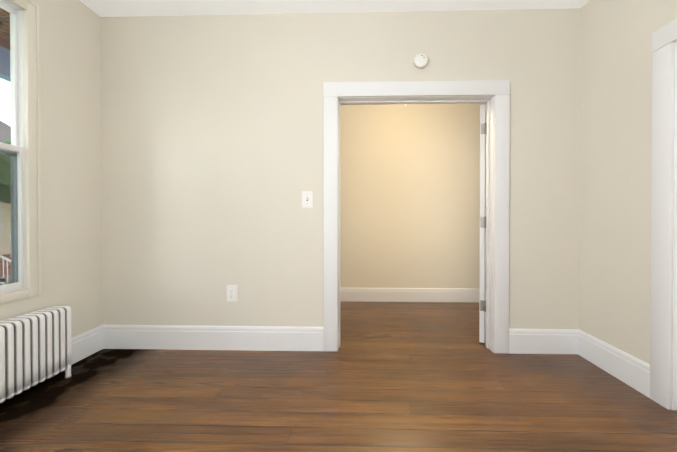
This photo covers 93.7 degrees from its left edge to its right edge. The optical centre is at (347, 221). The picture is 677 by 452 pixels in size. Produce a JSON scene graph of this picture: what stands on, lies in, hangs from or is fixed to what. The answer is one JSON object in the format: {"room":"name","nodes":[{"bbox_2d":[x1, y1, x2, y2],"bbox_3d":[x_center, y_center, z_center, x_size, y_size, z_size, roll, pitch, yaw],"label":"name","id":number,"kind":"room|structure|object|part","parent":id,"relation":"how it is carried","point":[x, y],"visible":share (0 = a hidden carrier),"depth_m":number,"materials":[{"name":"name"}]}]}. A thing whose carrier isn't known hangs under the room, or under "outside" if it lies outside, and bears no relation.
{"room":"empty bedroom","nodes":[
{"label":"empty bedroom","id":0,"kind":"room"},
{"bbox_2d":[0,0,102,337],"bbox_3d":[-2.121,-0.298,0.396,0.100,2.700,4.700,0,0,2],"label":"wall","id":1,"kind":"structure","parent":0,"point":[71,147],"depth_m":2.32,"materials":[{"name":"paint"}]},
{"bbox_2d":[0,0,41,303],"bbox_3d":[-2.096,-0.449,1.563,0.182,1.888,1.006,0,0,2],"label":"window","id":2,"kind":"structure","parent":1,"relation":"in","point":[14,149],"depth_m":1.99,"materials":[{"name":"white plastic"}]},
{"bbox_2d":[71,325,102,364],"bbox_3d":[-2.062,0.957,0.404,0.019,0.190,4.400,0,0,2],"label":"baseboard","id":3,"kind":"structure","parent":1,"relation":"attached to","point":[86,344],"depth_m":2.43,"materials":[{"name":"paint"}]},
{"bbox_2d":[80,0,588,16],"bbox_3d":[0.517,-1.714,1.080,5.435,0.120,6.240,0,0,2],"label":"ceiling","id":4,"kind":"structure","parent":0,"point":[115,8],"depth_m":2.45,"materials":[{"name":"white paint"}]},
{"bbox_2d":[0,301,676,451],"bbox_3d":[0.517,1.086,1.102,5.435,0.080,6.240,0,0,2],"label":"floor","id":5,"kind":"structure","parent":0,"point":[412,377],"depth_m":1.85,"materials":[{"name":"brown wood"}]},
{"bbox_2d":[0,306,71,402],"bbox_3d":[-1.931,0.803,1.842,0.150,0.476,0.644,0,0,2],"label":"radiator","id":6,"kind":"object","parent":5,"relation":"on","point":[35,348],"visible":1,"depth_m":1.88,"materials":[{"name":"metal"}]},
{"bbox_2d":[101,8,580,328],"bbox_3d":[-0.019,-0.316,2.612,3.978,2.700,0.150,0,0,2],"label":"wall","id":7,"kind":"structure","parent":0,"point":[212,144],"depth_m":2.55,"materials":[{"name":"paint"}]},
{"bbox_2d":[227,285,236,300],"bbox_3d":[-0.935,0.579,2.565,0.086,0.131,0.009,0,0,2],"label":"electrical outlet plate","id":8,"kind":"object","parent":7,"relation":"attached to","point":[231,292],"visible":1,"depth_m":2.56,"materials":[{"name":"white plastic"}]},
{"bbox_2d":[302,191,312,207],"bbox_3d":[-0.323,-0.179,2.537,0.086,0.131,0.019,0,0,2],"label":"switch plate","id":9,"kind":"object","parent":7,"relation":"attached to","point":[307,199],"visible":1,"depth_m":2.54,"materials":[{"name":"white plastic"}]},
{"bbox_2d":[103,325,578,353],"bbox_3d":[-0.096,0.940,2.540,3.828,0.190,0.019,0,0,2],"label":"baseboard","id":10,"kind":"structure","parent":7,"relation":"attached to","point":[291,338],"depth_m":2.55,"materials":[{"name":"white paint"}]},
{"bbox_2d":[323,80,509,353],"bbox_3d":[0.547,-0.035,2.597,1.473,2.139,0.196,0,0,2],"label":"door frame","id":11,"kind":"structure","parent":7,"relation":"attached to","point":[499,90],"depth_m":2.51,"materials":[{"name":"white paint"}]},
{"bbox_3d":[0.550,-0.036,2.684,1.473,2.139,0.022,0,0,2],"label":"hall door trim","id":12,"kind":"part","parent":11,"relation":"part of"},
{"bbox_2d":[414,53,427,67],"bbox_3d":[0.576,-1.265,2.494,0.110,0.110,0.038,0,0,2],"label":"smoke detector","id":13,"kind":"object","parent":7,"relation":"attached to","point":[420,60],"visible":1,"depth_m":2.48,"materials":[{"name":"white plastic"}]},
{"bbox_2d":[479,104,485,342],"bbox_3d":[1.401,0.014,3.186,0.190,2.007,1.177,0,1,27],"label":"open door","id":14,"kind":"structure","parent":7,"relation":"in","point":[482,216],"depth_m":2.67,"materials":[{"name":"white paint"}]},
{"bbox_2d":[340,104,485,287],"bbox_3d":[0.770,-0.328,4.130,5.100,2.700,0.150,0,0,2],"label":"wall","id":15,"kind":"structure","parent":0,"point":[409,195],"depth_m":4.05,"materials":[{"name":"beige paint"}]},
{"bbox_2d":[340,288,479,301],"bbox_3d":[0.768,0.936,4.055,4.800,0.175,0.019,0,0,2],"label":"baseboard","id":16,"kind":"structure","parent":15,"relation":"attached to","point":[410,294],"depth_m":4.04,"materials":[{"name":"white paint"}]},
{"bbox_2d":[579,0,676,363],"bbox_3d":[1.828,-0.297,0.209,0.150,2.700,4.550,0,0,2],"label":"wall","id":17,"kind":"structure","parent":0,"point":[616,52],"depth_m":2.12,"materials":[{"name":"paint"}]},
{"bbox_2d":[578,330,649,397],"bbox_3d":[1.746,0.958,0.296,0.019,0.190,4.400,0,0,2],"label":"baseboard","id":18,"kind":"structure","parent":17,"relation":"attached to","point":[628,369],"depth_m":2.11,"materials":[{"name":"white paint"}]},
{"bbox_2d":[650,18,676,409],"bbox_3d":[1.848,-0.025,1.331,0.175,2.139,1.052,0,0,2],"label":"door frame","id":19,"kind":"structure","parent":17,"relation":"attached to","point":[664,39],"depth_m":1.78,"materials":[{"name":"white paint"}]},
{"label":"outside","id":20,"kind":"structure","parent":0,"visible":0},
{"bbox_3d":[-35.680,2.280,15.921,67.864,0.200,110.000,0,0,2],"label":"lawn","id":21,"kind":"structure","parent":20,"visible":0},
{"bbox_2d":[0,120,10,284],"bbox_3d":[-15.949,-0.812,11.637,13.150,6.050,10.100,0,0,2],"label":"house","id":22,"kind":"structure","parent":21,"relation":"on","point":[4,127],"depth_m":12.05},
{"bbox_2d":[0,139,10,203],"bbox_3d":[-8.069,-0.287,9.117,3.148,5.041,3.376,0,0,2],"label":"tree","id":23,"kind":"object","parent":21,"relation":"on","point":[8,178],"depth_m":7.76,"materials":[{"name":"green plant"}]},
{"bbox_3d":[-2.877,1.799,1.984,1.400,0.980,9.900,0,0,2],"label":"foundation","id":24,"kind":"object","parent":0,"visible":0},
{"bbox_3d":[-2.878,1.224,1.980,1.499,0.170,10.000,0,0,2],"label":"porch floor","id":25,"kind":"structure","parent":24,"relation":"on","visible":0},
{"bbox_3d":[-3.590,-0.198,2.929,0.180,2.660,7.680,0,0,2],"label":"columns","id":26,"kind":"structure","parent":25,"relation":"on","visible":0},
{"bbox_2d":[0,46,10,81],"bbox_3d":[-3.677,-1.661,1.980,0.140,0.280,10.200,0,0,2],"label":"roof beam","id":27,"kind":"structure","parent":26,"relation":"on","point":[6,57],"depth_m":3.31,"materials":[{"name":"blue"}]},
{"bbox_2d":[0,8,9,49],"bbox_3d":[-2.978,-1.921,1.958,1.699,0.240,10.400,0,0,2],"label":"porch roof","id":28,"kind":"structure","parent":27,"relation":"on","point":[4,15],"depth_m":2.99,"materials":[{"name":"wood"}]}
]}

